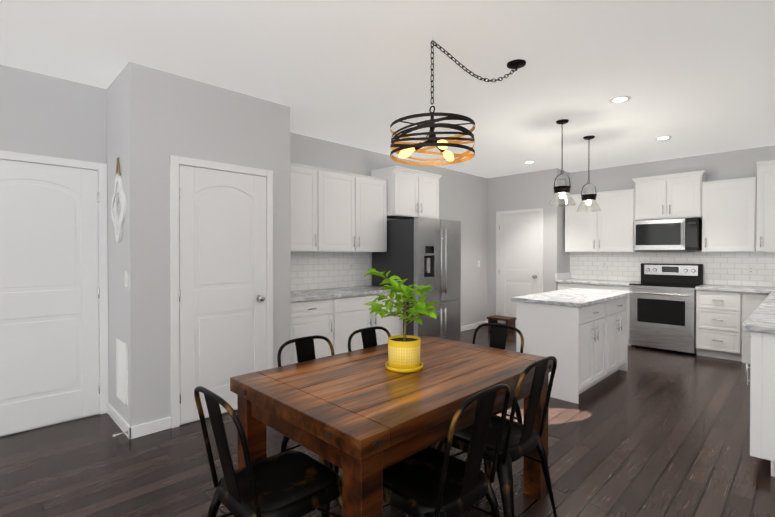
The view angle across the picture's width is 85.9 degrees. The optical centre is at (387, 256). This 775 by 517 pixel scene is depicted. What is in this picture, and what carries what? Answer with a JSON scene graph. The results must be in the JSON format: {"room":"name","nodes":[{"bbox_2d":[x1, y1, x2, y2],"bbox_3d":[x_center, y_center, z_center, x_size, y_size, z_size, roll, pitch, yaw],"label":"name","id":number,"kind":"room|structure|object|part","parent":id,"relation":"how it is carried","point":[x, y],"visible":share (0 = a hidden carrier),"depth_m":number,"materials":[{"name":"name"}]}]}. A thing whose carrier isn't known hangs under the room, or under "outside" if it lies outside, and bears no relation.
{"room":"kitchen","nodes":[
{"label":"kitchen","id":0,"kind":"room"},
{"bbox_2d":[107,62,290,426],"bbox_3d":[-1.650,-0.045,3.750,1.335,2.740,0.720,0,1,-45],"label":"wall bump-out","id":1,"kind":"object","parent":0,"point":[156,118],"visible":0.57,"depth_m":3.21,"materials":[{"name":"paint"}]},
{"bbox_2d":[107,402,130,438],"bbox_3d":[-2.124,1.284,3.280,0.014,0.090,0.734,0,1,-45],"label":"baseboard","id":2,"kind":"structure","parent":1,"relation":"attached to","point":[118,420],"depth_m":3.24,"materials":[{"name":"white wood"}]},
{"bbox_2d":[111,157,126,242],"bbox_3d":[-2.076,-0.432,3.211,0.020,0.657,0.394,0,1,-45],"label":"wall art","id":3,"kind":"object","parent":1,"relation":"attached to","point":[118,194],"visible":1,"depth_m":3.19,"materials":[{"name":"white"}]},
{"bbox_2d":[116,338,127,405],"bbox_3d":[-2.033,0.880,3.187,0.012,0.460,0.300,0,1,-45],"label":"air vent grille","id":4,"kind":"object","parent":1,"relation":"attached to","point":[121,370],"visible":1,"depth_m":3.17,"materials":[{"name":"white plastic"}]},
{"bbox_2d":[125,271,127,286],"bbox_3d":[-1.938,0.170,3.085,0.013,0.114,0.070,0,1,-45],"label":"light switch","id":5,"kind":"object","parent":1,"relation":"attached to","point":[126,278],"visible":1,"depth_m":3.07,"materials":[{"name":"white plastic"}]},
{"bbox_2d":[129,417,170,439],"bbox_3d":[-1.775,1.285,3.119,0.281,0.090,0.014,0,1,-45],"label":"baseboard","id":6,"kind":"structure","parent":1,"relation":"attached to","point":[144,429],"depth_m":3.11,"materials":[{"name":"white wood"}]},
{"bbox_2d":[170,155,272,427],"bbox_3d":[-1.342,0.274,3.496,0.872,2.106,0.074,0,1,-45],"label":"closet door","id":7,"kind":"structure","parent":1,"relation":"attached to","point":[221,261],"depth_m":3.46,"materials":[{"name":"white wood"}]},
{"bbox_2d":[0,64,487,436],"bbox_3d":[-2.009,-0.047,3.986,11.040,2.740,0.120,0,1,-45],"label":"wall","id":8,"kind":"structure","parent":0,"point":[45,115],"depth_m":3.50,"materials":[{"name":"paint"}]},
{"bbox_2d":[0,150,108,434],"bbox_3d":[-2.712,0.277,3.188,0.962,2.106,0.019,0,1,-45],"label":"hall door","id":9,"kind":"structure","parent":8,"relation":"in","point":[53,294],"depth_m":3.27,"materials":[{"name":"white wood"}]},
{"bbox_2d":[290,162,325,251],"bbox_3d":[-1.081,-0.517,4.585,0.652,0.941,0.327,0,1,-45],"label":"upper cabinet","id":10,"kind":"object","parent":8,"relation":"attached to","point":[307,183],"depth_m":4.56,"materials":[{"name":"white wood"}]},
{"bbox_2d":[291,252,370,290],"bbox_3d":[-0.827,0.176,5.071,1.687,0.451,0.006,0,1,-45],"label":"tile backsplash","id":11,"kind":"structure","parent":8,"relation":"attached to","point":[317,270],"depth_m":5.16,"materials":[{"name":"white tile"}]},
{"bbox_2d":[349,263,353,271],"bbox_3d":[-0.468,0.141,5.417,0.070,0.114,0.010,0,1,-45],"label":"outlet","id":12,"kind":"object","parent":11,"relation":"attached to","point":[351,266],"visible":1,"depth_m":5.41,"materials":[{"name":"white plastic"}]},
{"bbox_2d":[326,169,386,251],"bbox_3d":[-0.530,-0.522,5.133,1.169,0.941,0.327,0,1,-45],"label":"upper cabinet","id":13,"kind":"object","parent":8,"relation":"attached to","point":[335,211],"depth_m":5.05,"materials":[{"name":"white wood"}]},
{"bbox_2d":[371,166,441,218],"bbox_3d":[0.287,-0.850,5.834,0.967,0.635,0.480,0,1,-45],"label":"upper cabinet","id":14,"kind":"object","parent":8,"relation":"attached to","point":[412,193],"visible":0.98,"depth_m":5.58,"materials":[{"name":"white wood"}]},
{"bbox_2d":[461,321,487,331],"bbox_3d":[1.169,1.253,7.062,1.970,0.090,0.014,0,1,-45],"label":"baseboard","id":15,"kind":"structure","parent":8,"relation":"attached to","point":[469,327],"depth_m":7.37,"materials":[{"name":"white wood"}]},
{"bbox_2d":[0,326,774,516],"bbox_3d":[0.824,1.368,1.525,11.570,0.050,7.620,0,1,-45],"label":"floor","id":16,"kind":"structure","parent":0,"point":[653,432],"depth_m":2.73,"materials":[{"name":"brown wood"}]},
{"bbox_2d":[194,386,341,516],"bbox_3d":[-0.445,0.910,1.656,0.528,0.864,0.478,0,1,-45],"label":"chair","id":17,"kind":"object","parent":16,"relation":"on","point":[292,483],"visible":1,"depth_m":1.59,"materials":[{"name":"metal"}]},
{"bbox_2d":[291,298,338,363],"bbox_3d":[-0.978,0.884,4.494,0.652,0.870,0.617,0,1,-45],"label":"base cabinet","id":18,"kind":"object","parent":16,"relation":"on","point":[337,322],"depth_m":4.31,"materials":[{"name":"white wood"}]},
{"bbox_2d":[291,286,393,301],"bbox_3d":[-0.601,0.424,4.843,1.682,0.040,0.635,0,1,-45],"label":"countertop","id":19,"kind":"structure","parent":18,"relation":"on","point":[307,295],"depth_m":4.66,"materials":[{"name":"stone"}]},
{"bbox_2d":[277,335,391,516],"bbox_3d":[-0.305,0.905,2.253,0.478,0.864,0.528,0,1,-45],"label":"chair","id":20,"kind":"object","parent":16,"relation":"on","point":[305,349],"visible":0.1,"depth_m":2.39,"materials":[{"name":"metal"}]},
{"bbox_2d":[348,326,390,351],"bbox_3d":[0.052,0.903,2.559,0.478,0.864,0.528,0,1,-45],"label":"chair","id":21,"kind":"object","parent":16,"relation":"on","point":[368,334],"visible":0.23,"depth_m":2.72,"materials":[{"name":"metal"}]},
{"bbox_2d":[339,292,402,353],"bbox_3d":[-0.428,0.879,5.041,1.169,0.870,0.617,0,1,-45],"label":"base cabinet","id":22,"kind":"object","parent":16,"relation":"on","point":[354,315],"depth_m":4.74,"materials":[{"name":"white wood"}]},
{"bbox_2d":[230,335,552,516],"bbox_3d":[0.094,0.958,2.171,1.462,0.760,0.962,0,1,-45],"label":"dining table","id":23,"kind":"object","parent":16,"relation":"on","point":[363,419],"visible":0.83,"depth_m":1.80,"materials":[{"name":"brown wood"}]},
{"bbox_2d":[385,361,422,372],"bbox_3d":[0.087,0.567,2.154,0.196,0.022,0.196,0,1,-45],"label":"saucer","id":24,"kind":"object","parent":23,"relation":"on","point":[400,370],"visible":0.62,"depth_m":2.07,"materials":[{"name":"yellow ceramic"}]},
{"bbox_2d":[388,335,420,368],"bbox_3d":[0.087,0.497,2.153,0.170,0.145,0.170,0,1,-45],"label":"plant pot","id":25,"kind":"object","parent":24,"relation":"on","point":[402,354],"visible":0.88,"depth_m":2.08,"materials":[{"name":"yellow ceramic"}]},
{"bbox_2d":[364,268,438,340],"bbox_3d":[0.090,0.251,2.151,0.438,0.373,0.416,0,1,-45],"label":"plant","id":26,"kind":"object","parent":25,"relation":"in","point":[421,307],"visible":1,"depth_m":2.12,"materials":[{"name":"green plant"}]},
{"bbox_2d":[372,217,460,341],"bbox_3d":[0.422,0.414,5.672,0.900,1.790,0.882,0,1,-45],"label":"refrigerator","id":27,"kind":"object","parent":16,"relation":"on","point":[422,251],"visible":0.73,"depth_m":5.35,"materials":[{"name":"grey metal"}]},
{"bbox_2d":[383,384,510,516],"bbox_3d":[0.184,0.910,1.690,0.478,0.864,0.528,0,1,-45],"label":"chair","id":28,"kind":"object","parent":16,"relation":"on","point":[429,482],"visible":0.9,"depth_m":1.58,"materials":[{"name":"metal"}]},
{"bbox_2d":[429,323,523,477],"bbox_3d":[0.590,0.902,2.685,0.528,0.864,0.478,0,1,-45],"label":"chair","id":29,"kind":"object","parent":16,"relation":"on","point":[498,337],"visible":0.23,"depth_m":2.82,"materials":[{"name":"metal"}]},
{"bbox_2d":[436,356,556,516],"bbox_3d":[0.539,0.906,2.113,0.478,0.864,0.528,0,1,-45],"label":"chair","id":30,"kind":"object","parent":16,"relation":"on","point":[519,440],"visible":0.79,"depth_m":1.97,"materials":[{"name":"metal"}]},
{"bbox_2d":[487,315,515,332],"bbox_3d":[1.988,1.179,7.252,0.300,0.235,0.420,0,1,-45],"label":"step stool","id":31,"kind":"object","parent":16,"relation":"on","point":[494,319],"visible":0.71,"depth_m":7.19,"materials":[{"name":"brown wood"}]},
{"bbox_2d":[516,300,611,403],"bbox_3d":[1.780,0.886,4.222,0.799,0.870,0.600,0,1,-45],"label":"base cabinet","id":32,"kind":"object","parent":16,"relation":"on","point":[586,347],"depth_m":3.92,"materials":[{"name":"white wood"}]},
{"bbox_2d":[511,288,632,307],"bbox_3d":[2.016,0.427,4.452,1.540,0.040,0.680,0,1,-45],"label":"countertop","id":33,"kind":"structure","parent":32,"relation":"on","point":[574,297],"depth_m":4.15,"materials":[{"name":"stone"}]},
{"bbox_2d":[557,283,631,345],"bbox_3d":[3.322,0.867,6.577,0.650,0.870,1.054,0,1,-45],"label":"base cabinet","id":34,"kind":"object","parent":16,"relation":"on","point":[561,286],"visible":0.12,"depth_m":6.25,"materials":[{"name":"white"}]},
{"bbox_2d":[556,279,638,285],"bbox_3d":[3.321,0.410,6.579,0.630,0.040,1.066,0,1,-45],"label":"countertop","id":35,"kind":"structure","parent":34,"relation":"on","point":[600,282],"depth_m":6.44,"materials":[{"name":"stone"}]},
{"bbox_2d":[612,296,627,373],"bbox_3d":[2.252,0.882,4.691,0.799,0.870,0.600,0,1,-45],"label":"base cabinet","id":36,"kind":"object","parent":16,"relation":"on","point":[620,305],"depth_m":4.57,"materials":[{"name":"white wood"}]},
{"bbox_2d":[629,263,702,354],"bbox_3d":[3.946,0.710,5.908,0.710,1.195,0.768,0,1,-45],"label":"range","id":37,"kind":"object","parent":16,"relation":"on","point":[663,306],"visible":0.98,"depth_m":5.76,"materials":[{"name":"silver metal"}]},
{"bbox_2d":[696,290,768,363],"bbox_3d":[4.513,0.877,5.380,0.650,0.870,0.779,0,1,-45],"label":"base cabinet","id":38,"kind":"object","parent":16,"relation":"on","point":[722,317],"visible":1,"depth_m":5.25,"materials":[{"name":"white wood"}]},
{"bbox_2d":[695,284,772,293],"bbox_3d":[4.489,0.420,5.398,0.640,0.040,0.720,0,1,-45],"label":"countertop","id":39,"kind":"structure","parent":38,"relation":"on","point":[729,288],"depth_m":5.28,"materials":[{"name":"stone"}]},
{"bbox_2d":[750,336,774,476],"bbox_3d":[2.779,0.899,2.642,0.803,0.870,0.650,0,1,-45],"label":"base cabinet","id":40,"kind":"object","parent":16,"relation":"on","point":[772,462],"depth_m":2.52,"materials":[{"name":"white wood"}]},
{"bbox_2d":[742,287,774,333],"bbox_3d":[3.927,0.434,3.624,3.940,0.040,0.971,0,1,-45],"label":"countertop","id":41,"kind":"structure","parent":40,"relation":"on","point":[761,319],"depth_m":2.81,"materials":[{"name":"stone"}]},
{"bbox_2d":[750,332,774,461],"bbox_3d":[2.583,0.903,2.249,0.026,0.868,0.941,0,1,-45],"label":"peninsula end panel","id":42,"kind":"object","parent":40,"relation":"attached to","point":[762,397],"visible":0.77,"depth_m":2.54,"materials":[{"name":"white wood"}]},
{"bbox_2d":[0,0,774,177],"bbox_3d":[0.824,-1.422,1.502,11.570,0.050,7.620,0,1,-45],"label":"ceiling","id":43,"kind":"structure","parent":0,"point":[694,77],"depth_m":3.04,"materials":[{"name":"paint"}]},
{"bbox_2d":[390,36,516,165],"bbox_3d":[0.454,-1.024,2.835,1.012,0.768,0.540,0,1,-45],"label":"pendant chandelier","id":44,"kind":"object","parent":43,"relation":"hanging from","point":[432,140],"depth_m":2.57,"materials":[{"name":"brown metal"}]},
{"bbox_3d":[0.612,-1.192,2.856,0.777,0.432,0.025,0,1,-30],"label":"chandelier chain","id":45,"kind":"part","parent":44,"relation":"part of","materials":[{"name":"black metal"}]},
{"bbox_2d":[507,59,525,69],"bbox_3d":[0.943,-1.384,3.046,0.136,0.050,0.136,0,1,-45],"label":"ceiling canopy","id":46,"kind":"object","parent":43,"relation":"attached to","point":[516,64],"visible":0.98,"depth_m":3.01,"materials":[{"name":"brown metal"}]},
{"bbox_2d":[549,119,575,206],"bbox_3d":[1.838,-0.978,4.379,0.270,0.885,0.270,0,1,-45],"label":"pendant light","id":47,"kind":"object","parent":43,"relation":"hanging from","point":[562,191],"visible":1,"depth_m":4.35,"materials":[{"name":"brown metal"}]},
{"bbox_2d":[576,136,600,211],"bbox_3d":[2.408,-0.983,4.979,0.270,0.885,0.270,0,1,-45],"label":"pendant light","id":48,"kind":"object","parent":43,"relation":"hanging from","point":[588,198],"visible":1,"depth_m":4.96,"materials":[{"name":"brown metal"}]},
{"bbox_2d":[609,96,630,102],"bbox_3d":[2.099,-1.413,3.758,0.176,0.004,0.176,0,1,-45],"label":"recessed light","id":49,"kind":"object","parent":43,"relation":"in","point":[619,99],"visible":1,"depth_m":3.75,"materials":[{"name":"white plastic"}]},
{"bbox_2d":[655,136,671,139],"bbox_3d":[3.333,-1.423,5.028,0.176,0.004,0.176,0,1,-45],"label":"recessed light","id":50,"kind":"object","parent":43,"relation":"in","point":[665,137],"visible":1,"depth_m":5.03,"materials":[{"name":"white plastic"}]},
{"bbox_2d":[487,168,569,320],"bbox_3d":[2.551,-0.076,7.519,0.650,2.740,1.300,0,1,-45],"label":"wall","id":51,"kind":"structure","parent":0,"point":[529,190],"depth_m":7.10,"materials":[{"name":"paint"}]},
{"bbox_2d":[496,208,542,327],"bbox_3d":[2.279,0.243,7.279,0.074,2.106,0.882,0,1,-45],"label":"pantry door","id":52,"kind":"structure","parent":51,"relation":"in","point":[519,254],"depth_m":7.32,"materials":[{"name":"white wood"}]},
{"bbox_2d":[555,272,570,279],"bbox_3d":[2.950,0.332,6.980,0.590,0.107,0.027,0,1,-45],"label":"trim","id":53,"kind":"structure","parent":51,"relation":"attached to","point":[561,276],"depth_m":6.92,"materials":[{"name":"white"}]},
{"bbox_2d":[570,145,774,286],"bbox_3d":[5.384,-0.056,5.048,0.120,2.740,6.200,0,1,-45],"label":"wall","id":54,"kind":"structure","parent":0,"point":[735,164],"depth_m":6.09,"materials":[{"name":"paint"}]},
{"bbox_2d":[565,188,639,251],"bbox_3d":[3.413,-0.539,6.680,0.360,0.950,1.049,0,1,-45],"label":"upper cabinet","id":55,"kind":"object","parent":54,"relation":"attached to","point":[609,226],"visible":0.73,"depth_m":6.51,"materials":[{"name":"white wood"}]},
{"bbox_2d":[632,170,708,220],"bbox_3d":[4.069,-0.846,6.018,0.360,0.625,0.868,0,1,-45],"label":"upper cabinet","id":56,"kind":"object","parent":54,"relation":"attached to","point":[671,196],"visible":1,"depth_m":5.88,"materials":[{"name":"white wood"}]},
{"bbox_2d":[635,218,701,249],"bbox_3d":[4.038,-0.305,5.992,0.449,0.433,0.760,0,1,-45],"label":"microwave","id":57,"kind":"object","parent":56,"relation":"attached to","point":[676,234],"visible":0.94,"depth_m":5.83,"materials":[{"name":"silver metal"}]},
{"bbox_2d":[570,252,774,286],"bbox_3d":[4.421,0.169,5.925,0.006,0.451,3.598,0,1,-45],"label":"tile backsplash","id":58,"kind":"structure","parent":54,"relation":"attached to","point":[725,268],"depth_m":5.99,"materials":[{"name":"white tile"}]},
{"bbox_2d":[602,262,606,268],"bbox_3d":[3.541,0.150,6.799,0.010,0.114,0.070,0,1,-45],"label":"electrical outlet","id":59,"kind":"object","parent":58,"relation":"attached to","point":[604,265],"visible":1,"depth_m":6.79,"materials":[{"name":"white plastic"}]},
{"bbox_2d":[748,266,754,273],"bbox_3d":[4.817,0.180,5.516,0.010,0.114,0.070,0,1,-45],"label":"electrical outlet","id":60,"kind":"object","parent":58,"relation":"attached to","point":[751,269],"visible":1,"depth_m":5.51,"materials":[{"name":"white plastic"}]},
{"bbox_2d":[702,177,756,251],"bbox_3d":[4.548,-0.530,5.539,0.360,0.950,0.548,0,1,-45],"label":"upper cabinet","id":61,"kind":"object","parent":54,"relation":"attached to","point":[728,215],"visible":0.92,"depth_m":5.42,"materials":[{"name":"white wood"}]},
{"bbox_2d":[756,160,774,251],"bbox_3d":[5.067,-0.615,5.016,0.360,1.130,0.916,0,1,-45],"label":"upper cabinet","id":62,"kind":"object","parent":54,"relation":"attached to","point":[765,220],"visible":1,"depth_m":5.18,"materials":[{"name":"white wood"}]}
]}

